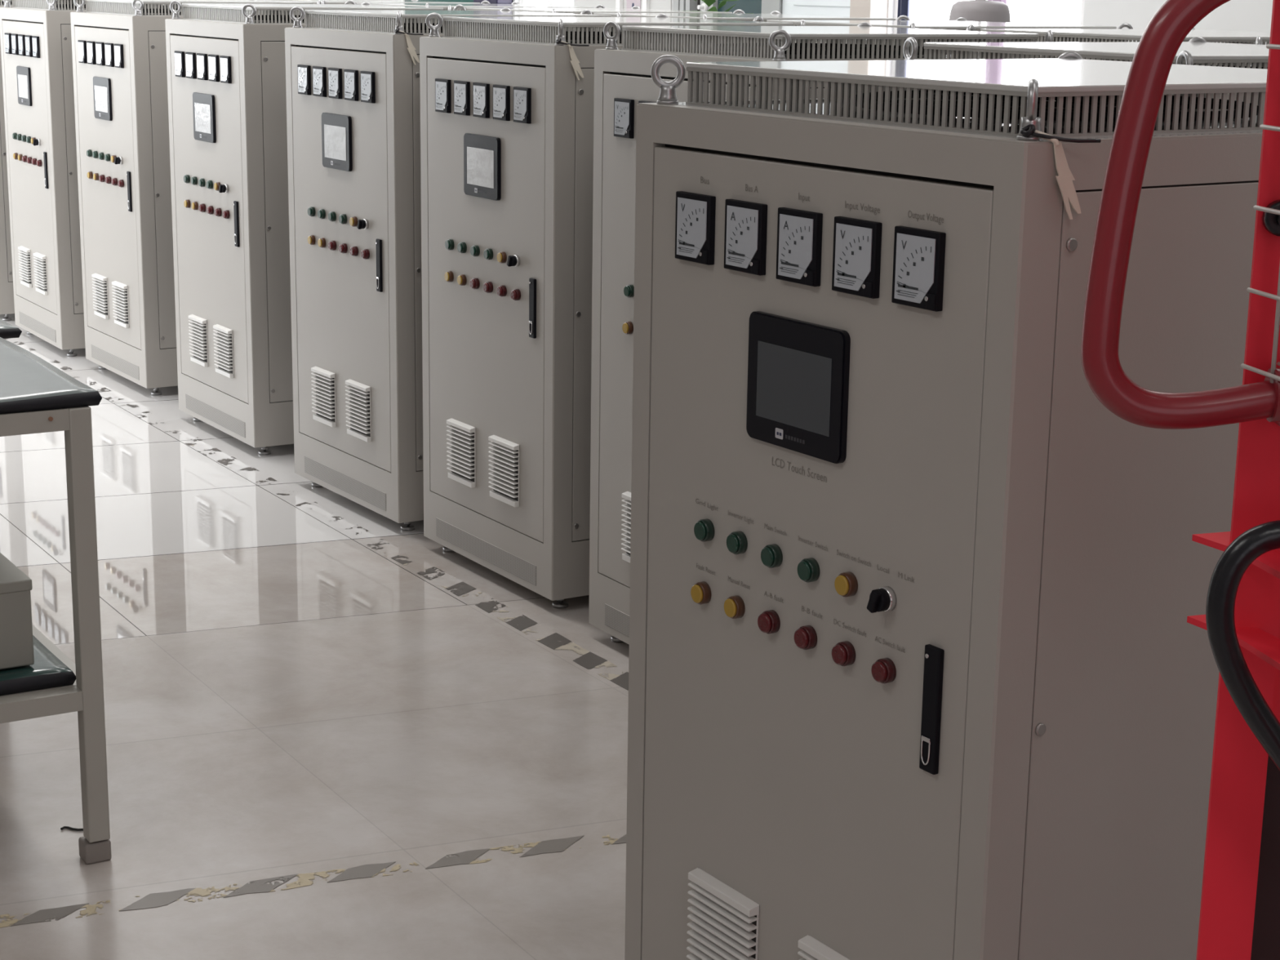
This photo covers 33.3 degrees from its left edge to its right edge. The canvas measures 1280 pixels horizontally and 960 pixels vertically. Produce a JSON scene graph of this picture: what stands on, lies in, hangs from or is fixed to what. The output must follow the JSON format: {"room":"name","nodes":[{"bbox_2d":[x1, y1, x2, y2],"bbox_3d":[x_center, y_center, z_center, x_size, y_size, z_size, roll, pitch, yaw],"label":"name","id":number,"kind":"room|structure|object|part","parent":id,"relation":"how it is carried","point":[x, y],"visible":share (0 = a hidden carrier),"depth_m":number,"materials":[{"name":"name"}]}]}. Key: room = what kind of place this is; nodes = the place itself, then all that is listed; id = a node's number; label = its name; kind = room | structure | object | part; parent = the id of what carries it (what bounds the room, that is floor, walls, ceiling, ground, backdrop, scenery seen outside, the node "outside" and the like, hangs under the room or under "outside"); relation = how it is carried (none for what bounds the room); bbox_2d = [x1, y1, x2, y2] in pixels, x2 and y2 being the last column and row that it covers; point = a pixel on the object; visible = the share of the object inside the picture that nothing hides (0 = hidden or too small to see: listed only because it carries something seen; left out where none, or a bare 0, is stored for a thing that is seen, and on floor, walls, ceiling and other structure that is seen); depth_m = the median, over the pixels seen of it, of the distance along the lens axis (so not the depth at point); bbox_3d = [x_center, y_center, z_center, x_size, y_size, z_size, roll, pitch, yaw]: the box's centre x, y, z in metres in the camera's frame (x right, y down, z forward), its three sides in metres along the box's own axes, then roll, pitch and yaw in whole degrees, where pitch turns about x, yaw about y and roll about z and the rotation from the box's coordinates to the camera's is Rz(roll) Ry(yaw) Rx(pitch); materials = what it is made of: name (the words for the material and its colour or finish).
{"room":"electrical equipment factory","nodes":[
{"label":"electrical equipment factory","id":0,"kind":"room"},
{"bbox_2d":[0,313,629,959],"bbox_3d":[-1.120,0.257,6.521,8.400,0.100,16.400,-7,15,-30],"label":"floor","id":1,"kind":"structure","parent":0,"point":[284,695],"depth_m":4.95,"materials":[{"name":"tile"}]},
{"bbox_2d":[0,0,85,320],"bbox_3d":[-3.022,-1.680,10.947,0.868,1.599,0.804,-7,15,-30],"label":"cabinet","id":2,"kind":"object","parent":1,"relation":"on","point":[6,291],"visible":0.12,"depth_m":10.52,"materials":[{"name":"grey metal"}]},
{"bbox_3d":[-2.806,-1.637,10.616,0.711,1.272,0.005,-7,15,-30],"label":"panel","id":3,"kind":"part","parent":2,"relation":"part of","materials":[{"name":"grey metal"}]},
{"bbox_2d":[0,406,111,864],"bbox_3d":[-1.585,0.258,4.274,0.770,0.908,0.878,-7,15,-30],"label":"work table","id":4,"kind":"object","parent":1,"relation":"on","point":[85,696],"visible":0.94,"depth_m":4.08,"materials":[{"name":"beige paint"}]},
{"bbox_3d":[-1.576,-0.164,4.173,0.756,0.040,0.864,-7,15,-30],"label":"rail","id":5,"kind":"part","parent":4,"relation":"part of","materials":[{"name":"white metal"}]},
{"bbox_2d":[0,635,75,695],"bbox_3d":[-1.570,0.340,4.271,0.681,0.035,0.741,-7,15,-30],"label":"rubber mat","id":6,"kind":"object","parent":4,"relation":"on","point":[47,671],"visible":0.52,"depth_m":4.12,"materials":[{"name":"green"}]},
{"bbox_2d":[0,552,34,669],"bbox_3d":[-1.452,0.255,4.179,0.427,0.172,0.404,-7,15,-30],"label":"metal box","id":7,"kind":"object","parent":6,"relation":"on","point":[16,642],"visible":1,"depth_m":4.10,"materials":[{"name":"grey paint"}]},
{"bbox_3d":[-1.450,0.182,4.162,0.427,0.022,0.404,-7,15,-30],"label":"box lid","id":8,"kind":"part","parent":7,"relation":"part of","materials":[{"name":"grey paint"}]},
{"bbox_3d":[-1.584,0.372,4.298,0.756,0.038,0.864,-7,15,-30],"label":"shelf rail","id":9,"kind":"part","parent":4,"relation":"part of","materials":[{"name":"white metal"}]},
{"bbox_2d":[0,337,102,413],"bbox_3d":[-1.559,-0.197,4.148,0.798,0.035,0.819,-7,15,-30],"label":"tabletop","id":10,"kind":"object","parent":4,"relation":"on","point":[28,382],"visible":1,"depth_m":4.04,"materials":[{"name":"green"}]},
{"bbox_3d":[-1.060,0.282,4.104,0.042,0.863,0.042,-7,15,-30],"label":"leg","id":11,"kind":"part","parent":4,"relation":"part of","materials":[{"name":"beige paint"}]},
{"bbox_2d":[60,826,83,831],"bbox_3d":[-1.151,0.709,4.354,0.053,0.005,0.012,3,13,7],"label":"scrap","id":12,"kind":"object","parent":1,"relation":"on","point":[64,827],"visible":0.79,"depth_m":4.35,"materials":[{"name":"grey plastic"}]},
{"bbox_2d":[0,0,169,356],"bbox_3d":[-2.440,-1.448,9.991,0.868,1.599,0.804,-7,15,-30],"label":"cabinet","id":13,"kind":"object","parent":1,"relation":"on","point":[36,39],"visible":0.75,"depth_m":9.62,"materials":[{"name":"grey metal"}]},
{"bbox_3d":[-2.783,-1.439,9.789,0.018,1.281,0.700,-7,15,-30],"label":"door","id":14,"kind":"part","parent":13,"relation":"part of","materials":[{"name":"grey metal"}]},
{"bbox_2d":[33,138,40,146],"bbox_3d":[-2.700,-1.512,9.584,0.029,0.031,0.032,-7,15,-30],"label":"switch","id":15,"kind":"object","parent":13,"relation":"attached to","point":[37,142],"depth_m":9.58,"materials":[{"name":"black plastic"}]},
{"bbox_2d":[18,311,56,342],"bbox_3d":[-2.800,-0.714,9.953,0.005,0.057,0.622,-7,15,-30],"label":"grille","id":16,"kind":"object","parent":13,"relation":"attached to","point":[33,322],"depth_m":9.93,"materials":[{"name":"grey metal"}]},
{"bbox_3d":[-2.228,-1.404,9.658,0.711,1.272,0.005,-7,15,-30],"label":"panel","id":17,"kind":"part","parent":13,"relation":"part of","materials":[{"name":"grey metal"}]},
{"bbox_2d":[70,0,320,395],"bbox_3d":[-1.872,-1.238,9.130,0.868,1.599,0.804,-7,15,-31],"label":"cabinet","id":18,"kind":"object","parent":1,"relation":"on","point":[119,49],"visible":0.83,"depth_m":8.76,"materials":[{"name":"grey metal"}]},
{"bbox_3d":[-2.211,-1.227,8.921,0.018,1.281,0.700,-7,15,-31],"label":"door","id":19,"kind":"part","parent":18,"relation":"part of","materials":[{"name":"grey metal"}]},
{"bbox_2d":[91,344,139,380],"bbox_3d":[-2.228,-0.502,9.085,0.005,0.057,0.622,-7,15,-31],"label":"grille","id":20,"kind":"object","parent":18,"relation":"attached to","point":[108,357],"depth_m":9.06,"materials":[{"name":"grey metal"}]},
{"bbox_2d":[114,156,123,164],"bbox_3d":[-2.124,-1.300,8.717,0.029,0.031,0.032,-7,15,-30],"label":"switch","id":21,"kind":"object","parent":18,"relation":"attached to","point":[118,160],"depth_m":8.71,"materials":[{"name":"black plastic"}]},
{"bbox_3d":[-1.652,-1.195,8.802,0.711,1.272,0.005,-7,15,-31],"label":"panel","id":22,"kind":"part","parent":18,"relation":"part of","materials":[{"name":"grey metal"}]},
{"bbox_3d":[-1.850,-2.004,8.960,0.737,0.008,0.704,-7,15,-31],"label":"cage lid","id":23,"kind":"part","parent":18,"relation":"part of","materials":[{"name":"white paint"}]},
{"bbox_2d":[164,0,451,455],"bbox_3d":[-1.235,-0.979,8.064,0.868,1.599,0.804,-7,15,-31],"label":"cabinet","id":24,"kind":"object","parent":1,"relation":"on","point":[226,62],"visible":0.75,"depth_m":7.70,"materials":[{"name":"grey metal"}]},
{"bbox_3d":[-1.575,-0.969,7.857,0.018,1.281,0.700,-7,15,-31],"label":"door","id":25,"kind":"part","parent":24,"relation":"part of","materials":[{"name":"grey metal"}]},
{"bbox_2d":[185,393,245,437],"bbox_3d":[-1.592,-0.244,8.021,0.005,0.057,0.622,-7,15,-31],"label":"grille","id":26,"kind":"object","parent":24,"relation":"attached to","point":[232,422],"depth_m":8.00,"materials":[{"name":"grey metal"}]},
{"bbox_2d":[218,183,228,192],"bbox_3d":[-1.489,-1.042,7.653,0.029,0.031,0.032,-7,15,-30],"label":"switch","id":27,"kind":"object","parent":24,"relation":"attached to","point":[224,188],"depth_m":7.64,"materials":[{"name":"black plastic"}]},
{"bbox_3d":[-1.017,-0.936,7.734,0.711,1.272,0.005,-7,15,-31],"label":"panel","id":28,"kind":"part","parent":24,"relation":"part of","materials":[{"name":"grey metal"}]},
{"bbox_3d":[-1.213,-1.745,7.894,0.737,0.008,0.704,-7,15,-31],"label":"cage lid","id":29,"kind":"part","parent":24,"relation":"part of","materials":[{"name":"white paint"}]},
{"bbox_2d":[0,834,626,927],"bbox_3d":[-0.429,0.755,4.212,2.081,0.001,0.066,-4,14,-21],"label":"tape","id":30,"kind":"object","parent":1,"relation":"on","point":[161,899],"visible":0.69,"depth_m":4.12,"materials":[{"name":"grey plastic"}]},
{"bbox_2d":[4,338,628,689],"bbox_3d":[-1.242,0.023,7.289,0.087,0.001,7.300,-7,15,-30],"label":"tape","id":31,"kind":"object","parent":1,"relation":"on","point":[593,660],"visible":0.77,"depth_m":5.80,"materials":[{"name":"grey plastic"}]},
{"bbox_2d":[272,0,490,10],"bbox_3d":[-1.217,-1.400,9.780,0.840,1.559,0.800,-7,15,-30],"label":"cabinet","id":32,"kind":"object","parent":1,"relation":"on","point":[322,2],"visible":0.12,"depth_m":9.42,"materials":[{"name":"grey metal"}]},
{"bbox_3d":[-1.206,-2.146,9.606,0.737,0.008,0.704,-7,15,-30],"label":"cage lid","id":33,"kind":"part","parent":32,"relation":"part of","materials":[{"name":"white paint"}]},
{"bbox_2d":[284,6,620,530],"bbox_3d":[-0.604,-0.724,7.024,0.867,1.596,0.837,-7,16,-32],"label":"cabinet","id":34,"kind":"object","parent":1,"relation":"on","point":[353,91],"depth_m":6.71,"materials":[{"name":"grey metal"}]},
{"bbox_3d":[-0.948,-0.717,6.823,0.018,1.281,0.700,-7,16,-32],"label":"door","id":35,"kind":"part","parent":34,"relation":"part of","materials":[{"name":"grey metal"}]},
{"bbox_2d":[304,455,386,511],"bbox_3d":[-0.965,0.008,6.987,0.005,0.057,0.622,-8,16,-32],"label":"grille","id":36,"kind":"object","parent":34,"relation":"attached to","point":[350,484],"depth_m":6.97,"materials":[{"name":"grey metal"}]},
{"bbox_2d":[356,218,368,229],"bbox_3d":[-0.858,-0.791,6.621,0.029,0.031,0.032,-7,15,-30],"label":"switch","id":37,"kind":"object","parent":34,"relation":"attached to","point":[362,224],"depth_m":6.61,"materials":[{"name":"black plastic"}]},
{"bbox_3d":[-0.687,-1.288,6.364,0.088,0.106,0.026,1,13,1],"label":"tied strip","id":38,"kind":"part","parent":34,"relation":"part of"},
{"bbox_3d":[-0.388,-0.687,6.712,0.711,1.272,0.005,-8,16,-32],"label":"panel","id":39,"kind":"part","parent":34,"relation":"part of","materials":[{"name":"grey metal"}]},
{"bbox_3d":[-0.590,-1.496,6.867,0.737,0.008,0.704,-7,16,-32],"label":"cage lid","id":40,"kind":"part","parent":34,"relation":"part of","materials":[{"name":"white paint"}]},
{"bbox_2d":[344,0,605,10],"bbox_3d":[-0.693,-1.199,8.952,0.840,1.559,0.800,-7,15,-30],"label":"cabinet","id":41,"kind":"object","parent":1,"relation":"on","point":[515,4],"visible":0.16,"depth_m":8.64,"materials":[{"name":"grey metal"}]},
{"bbox_3d":[-0.682,-1.944,8.778,0.737,0.008,0.704,-7,15,-30],"label":"cage lid","id":42,"kind":"part","parent":41,"relation":"part of","materials":[{"name":"white paint"}]},
{"bbox_2d":[453,4,745,14],"bbox_3d":[-0.170,-0.997,8.124,0.840,1.559,0.800,-7,15,-30],"label":"cabinet","id":43,"kind":"object","parent":1,"relation":"on","point":[635,9],"visible":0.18,"depth_m":7.83,"materials":[{"name":"grey metal"}]},
{"bbox_3d":[-0.158,-1.743,7.950,0.737,0.008,0.704,-7,15,-30],"label":"cage lid","id":44,"kind":"part","parent":43,"relation":"part of","materials":[{"name":"white paint"}]},
{"bbox_2d":[419,12,804,608],"bbox_3d":[-0.084,-0.528,6.217,0.867,1.596,0.837,-7,15,-31],"label":"cabinet","id":45,"kind":"object","parent":1,"relation":"on","point":[507,117],"depth_m":5.90,"materials":[{"name":"grey metal"}]},
{"bbox_2d":[435,517,536,586],"bbox_3d":[-0.449,0.203,6.186,0.006,0.057,0.622,-7,15,-31],"label":"grille","id":46,"kind":"object","parent":45,"relation":"attached to","point":[516,566],"depth_m":6.17,"materials":[{"name":"grey metal"}]},
{"bbox_3d":[-0.432,-0.522,6.022,0.018,1.281,0.700,-7,15,-31],"label":"door","id":47,"kind":"part","parent":45,"relation":"part of","materials":[{"name":"grey metal"}]},
{"bbox_2d":[506,254,519,266],"bbox_3d":[-0.345,-0.595,5.818,0.029,0.031,0.032,-7,15,-30],"label":"switch","id":48,"kind":"object","parent":45,"relation":"attached to","point":[513,260],"depth_m":5.81,"materials":[{"name":"black plastic"}]},
{"bbox_3d":[-0.176,-1.092,5.559,0.088,0.106,0.026,1,13,2],"label":"tied strip","id":49,"kind":"part","parent":45,"relation":"part of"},
{"bbox_3d":[0.126,-0.489,5.901,0.711,1.272,0.005,-7,15,-31],"label":"panel","id":50,"kind":"part","parent":45,"relation":"part of","materials":[{"name":"grey metal"}]},
{"bbox_3d":[-0.070,-1.299,6.060,0.737,0.008,0.704,-7,15,-31],"label":"cage lid","id":51,"kind":"part","parent":45,"relation":"part of","materials":[{"name":"white paint"}]},
{"bbox_2d":[694,0,753,13],"bbox_3d":[0.343,-1.776,10.873,0.462,1.919,0.483,-7,15,-30],"label":"potted plant","id":52,"kind":"object","parent":1,"relation":"on","point":[708,2],"visible":0.04,"depth_m":10.63,"materials":[{"name":"green plant"}]},
{"bbox_2d":[580,9,910,35],"bbox_3d":[0.328,-0.792,7.282,0.840,1.559,0.800,-7,15,-30],"label":"cabinet","id":53,"kind":"object","parent":1,"relation":"on","point":[775,15],"visible":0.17,"depth_m":6.97,"materials":[{"name":"grey metal"}]},
{"bbox_3d":[0.339,-1.538,7.107,0.737,0.008,0.704,-7,15,-30],"label":"cage lid","id":54,"kind":"part","parent":53,"relation":"part of","materials":[{"name":"white paint"}]},
{"bbox_2d":[588,21,1053,644],"bbox_3d":[0.428,-0.321,5.362,0.868,1.599,0.804,-7,15,-30],"label":"cabinet","id":55,"kind":"object","parent":1,"relation":"on","point":[623,80],"visible":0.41,"depth_m":5.32,"materials":[{"name":"grey metal"}]},
{"bbox_2d":[604,603,629,637],"bbox_3d":[0.069,0.413,5.323,0.005,0.057,0.622,-7,15,-30],"label":"grille","id":56,"kind":"object","parent":55,"relation":"attached to","point":[616,615],"depth_m":5.53,"materials":[{"name":"grey metal"}]},
{"bbox_3d":[0.086,-0.312,5.159,0.018,1.281,0.700,-7,15,-30],"label":"door","id":57,"kind":"part","parent":55,"relation":"part of","materials":[{"name":"grey metal"}]},
{"bbox_3d":[0.641,-0.278,5.029,0.711,1.272,0.005,-7,15,-30],"label":"panel","id":58,"kind":"part","parent":55,"relation":"part of","materials":[{"name":"grey metal"}]},
{"bbox_3d":[0.451,-1.088,5.191,0.737,0.008,0.704,-7,15,-30],"label":"cage lid","id":59,"kind":"part","parent":55,"relation":"part of","materials":[{"name":"white paint"}]},
{"bbox_2d":[753,16,1133,52],"bbox_3d":[0.862,-0.587,6.437,0.840,1.559,0.800,-7,15,-30],"label":"cabinet","id":60,"kind":"object","parent":1,"relation":"on","point":[960,24],"visible":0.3,"depth_m":6.13,"materials":[{"name":"grey metal"}]},
{"bbox_3d":[0.873,-1.332,6.263,0.737,0.008,0.704,-7,15,-30],"label":"cage lid","id":61,"kind":"part","parent":60,"relation":"part of","materials":[{"name":"white paint"}]},
{"bbox_2d":[624,51,1267,959],"bbox_3d":[0.552,0.216,3.079,0.867,1.596,0.837,-8,16,-32],"label":"cabinet","id":62,"kind":"object","parent":1,"relation":"on","point":[917,668],"depth_m":2.69,"materials":[{"name":"grey metal"}]},
{"bbox_3d":[0.209,0.224,2.876,0.018,1.281,0.700,-8,16,-32],"label":"door","id":63,"kind":"part","parent":62,"relation":"part of","materials":[{"name":"grey metal"}]},
{"bbox_2d":[866,586,897,613],"bbox_3d":[0.300,0.150,2.675,0.029,0.031,0.032,-7,15,-30],"label":"switch","id":64,"kind":"object","parent":62,"relation":"attached to","point":[882,599],"depth_m":2.67,"materials":[{"name":"black plastic"}]},
{"bbox_3d":[0.565,-0.556,2.923,0.737,0.008,0.704,-8,16,-32],"label":"cage lid","id":65,"kind":"part","parent":62,"relation":"part of","materials":[{"name":"white paint"}]},
{"bbox_3d":[0.473,-0.347,2.419,0.088,0.106,0.026,1,13,1],"label":"tied strip","id":66,"kind":"part","parent":62,"relation":"part of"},
{"bbox_3d":[0.770,0.253,2.769,0.711,1.272,0.005,-8,16,-32],"label":"panel","id":67,"kind":"part","parent":62,"relation":"part of","materials":[{"name":"grey metal"}]},
{"bbox_2d":[902,36,1269,105],"bbox_3d":[1.029,-0.053,4.255,0.868,1.599,0.804,-7,15,-30],"label":"cabinet","id":68,"kind":"object","parent":1,"relation":"on","point":[1196,51],"visible":0.15,"depth_m":4.00,"materials":[{"name":"grey metal"}]},
{"bbox_3d":[1.052,-0.820,4.084,0.737,0.008,0.704,-7,15,-30],"label":"cage lid","id":69,"kind":"part","parent":68,"relation":"part of","materials":[{"name":"white paint"}]},
{"bbox_2d":[965,24,1270,66],"bbox_3d":[1.370,-0.391,5.634,0.840,1.559,0.800,-7,15,-30],"label":"cabinet","id":70,"kind":"object","parent":1,"relation":"on","point":[1060,35],"visible":0.14,"depth_m":5.31,"materials":[{"name":"grey metal"}]},
{"bbox_3d":[1.381,-1.137,5.460,0.737,0.008,0.704,-7,15,-30],"label":"cage lid","id":71,"kind":"part","parent":70,"relation":"part of","materials":[{"name":"white paint"}]},
{"bbox_2d":[1080,0,1279,959],"bbox_3d":[0.663,0.292,1.766,0.565,2.050,0.750,1,13,0],"label":"lift","id":72,"kind":"object","parent":1,"relation":"on","point":[1239,919],"visible":1,"depth_m":1.89,"materials":[{"name":"red paint"}]},
{"bbox_3d":[0.491,-0.253,1.844,0.205,0.429,0.033,1,13,0],"label":"handle","id":73,"kind":"part","parent":72,"relation":"part of","materials":[{"name":"red paint"}]},
{"bbox_3d":[0.618,0.196,1.746,0.072,0.006,0.596,-2,14,-13],"label":"cross plate","id":74,"kind":"part","parent":72,"relation":"part of","materials":[{"name":"red paint"}]},
{"bbox_3d":[0.619,0.118,1.728,0.073,0.006,0.596,-2,14,-13],"label":"cross plate","id":75,"kind":"part","parent":72,"relation":"part of","materials":[{"name":"red paint"}]},
{"bbox_3d":[0.700,-0.275,1.932,0.209,1.020,0.077,1,13,0],"label":"plate","id":76,"kind":"part","parent":72,"relation":"part of","materials":[{"name":"red paint"}]},
{"bbox_2d":[1250,36,1262,66],"bbox_3d":[1.873,-0.185,4.783,0.840,1.559,0.800,-7,15,-30],"label":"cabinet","id":77,"kind":"object","parent":1,"relation":"on","point":[1259,39],"visible":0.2,"depth_m":4.70,"materials":[{"name":"grey metal"}]},
{"bbox_3d":[-1.969,0.073,5.038,0.770,0.908,0.878,-7,15,-30],"label":"work table","id":78,"kind":"object","parent":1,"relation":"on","visible":0},
{"bbox_2d":[0,319,22,338],"bbox_3d":[-1.934,-0.379,4.898,0.798,0.035,0.880,-7,15,-30],"label":"rubber mat","id":79,"kind":"object","parent":78,"relation":"on","point":[7,331],"visible":1,"depth_m":4.73,"materials":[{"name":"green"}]},
{"bbox_2d":[849,0,888,17],"bbox_3d":[1.080,-2.290,10.084,0.100,3.300,0.160,-7,15,-30],"label":"pillar","id":80,"kind":"structure","parent":0,"point":[858,8],"depth_m":10.04,"materials":[{"name":"beige paint"}]},
{"bbox_2d":[512,0,1272,44],"bbox_3d":[2.419,-1.829,8.202,0.200,3.300,16.400,-7,15,-30],"label":"wall","id":81,"kind":"structure","parent":0,"point":[1253,15],"depth_m":8.58,"materials":[{"name":"white paint"}]},
{"bbox_2d":[418,0,473,2],"bbox_3d":[-1.281,-3.564,13.887,0.038,0.960,1.215,-7,15,-30],"label":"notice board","id":82,"kind":"object","parent":81,"relation":"attached to","point":[461,1],"visible":0.02,"depth_m":13.83,"materials":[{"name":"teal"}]},
{"bbox_2d":[473,0,512,4],"bbox_3d":[-0.911,-3.100,13.266,0.128,0.340,0.340,-7,15,-30],"label":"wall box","id":83,"kind":"object","parent":81,"relation":"attached to","point":[491,2],"visible":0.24,"depth_m":13.19,"materials":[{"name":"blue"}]},
{"bbox_2d":[519,0,573,6],"bbox_3d":[-0.534,-3.099,12.845,0.210,1.830,0.810,-7,15,-30],"label":"window","id":84,"kind":"structure","parent":81,"relation":"in","point":[552,2],"depth_m":12.95,"materials":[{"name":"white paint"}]},
{"bbox_3d":[-0.508,-3.117,12.857,0.090,1.800,0.750,-7,15,-30],"label":"frame","id":85,"kind":"part","parent":84,"relation":"part of","materials":[{"name":"white paint"}]},
{"bbox_3d":[-0.448,-3.124,12.892,0.010,1.800,0.750,-7,15,-30],"label":"pane","id":86,"kind":"part","parent":84,"relation":"part of","materials":[{"name":"glass"}]},
{"bbox_2d":[615,0,622,8],"bbox_3d":[-0.120,-2.482,12.143,0.022,2.500,0.045,-7,15,-30],"label":"trim","id":87,"kind":"structure","parent":81,"relation":"attached to","point":[619,3],"depth_m":12.08,"materials":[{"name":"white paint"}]},
{"bbox_2d":[573,0,671,9],"bbox_3d":[-0.111,-2.485,12.157,0.008,2.500,1.080,-7,15,-30],"label":"trim","id":88,"kind":"structure","parent":81,"relation":"attached to","point":[654,4],"depth_m":12.17,"materials":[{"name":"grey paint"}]},
{"bbox_2d":[626,0,640,8],"bbox_3d":[-0.035,-2.765,11.956,0.006,0.300,0.150,-7,15,-30],"label":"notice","id":89,"kind":"object","parent":81,"relation":"attached to","point":[629,3],"visible":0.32,"depth_m":11.98,"materials":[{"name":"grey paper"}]},
{"bbox_2d":[642,0,649,8],"bbox_3d":[0.029,-2.423,11.902,0.022,2.500,0.045,-7,15,-30],"label":"trim","id":90,"kind":"structure","parent":81,"relation":"attached to","point":[646,3],"depth_m":11.84,"materials":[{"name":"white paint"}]},
{"bbox_2d":[672,0,774,13],"bbox_3d":[0.458,-2.058,11.358,0.130,2.250,0.990,-7,15,-30],"label":"door","id":91,"kind":"structure","parent":81,"relation":"in","point":[755,6],"depth_m":11.24,"materials":[{"name":"grey metal"}]},
{"bbox_3d":[0.332,-2.516,11.397,0.050,0.044,0.044,-7,15,-30],"label":"knob","id":92,"kind":"part","parent":91,"relation":"part of","materials":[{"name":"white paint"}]},
{"bbox_3d":[0.537,-2.134,11.247,0.010,1.950,0.487,-7,15,-30],"label":"glass","id":93,"kind":"part","parent":91,"relation":"part of","materials":[{"name":"teal"}]},
{"bbox_2d":[774,0,850,16],"bbox_3d":[0.913,-1.883,10.640,0.110,2.250,0.745,-7,15,-30],"label":"window","id":94,"kind":"structure","parent":81,"relation":"in","point":[811,7],"depth_m":10.56,"materials":[{"name":"white"}]},
{"bbox_3d":[0.913,-1.883,10.640,0.110,2.250,0.745,-7,15,-30],"label":"frame","id":95,"kind":"part","parent":94,"relation":"part of","materials":[{"name":"grey metal"}]},
{"bbox_2d":[893,0,1084,25],"bbox_3d":[1.552,-2.278,9.472,0.210,1.830,1.390,-7,15,-30],"label":"window","id":96,"kind":"structure","parent":81,"relation":"in","point":[1032,11],"depth_m":9.44,"materials":[{"name":"glass"}]},
{"bbox_2d":[897,0,911,20],"bbox_3d":[1.219,-2.355,9.820,0.033,2.150,0.085,-7,15,-30],"label":"curtain","id":97,"kind":"object","parent":96,"relation":"hanging from","point":[904,6],"visible":0.02,"depth_m":9.85,"materials":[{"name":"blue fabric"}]},
{"bbox_2d":[988,0,1007,4],"bbox_3d":[1.556,-2.222,9.275,0.033,2.150,0.125,-7,15,-30],"label":"curtain","id":98,"kind":"object","parent":96,"relation":"hanging from","point":[1003,1],"visible":0.02,"depth_m":9.26,"materials":[{"name":"purple fabric"}]},
{"bbox_3d":[-1.070,-3.054,5.747,8.400,0.100,16.400,-7,15,-30],"label":"ceiling","id":99,"kind":"structure","parent":0,"visible":0},
{"bbox_2d":[948,0,1010,22],"bbox_3d":[1.305,-2.582,7.955,0.236,1.755,0.236,-7,15,-30],"label":"pendant lamp","id":100,"kind":"object","parent":99,"relation":"hanging from","point":[987,11],"visible":0.73,"depth_m":8.05,"materials":[{"name":"grey ceramic"}]}
]}

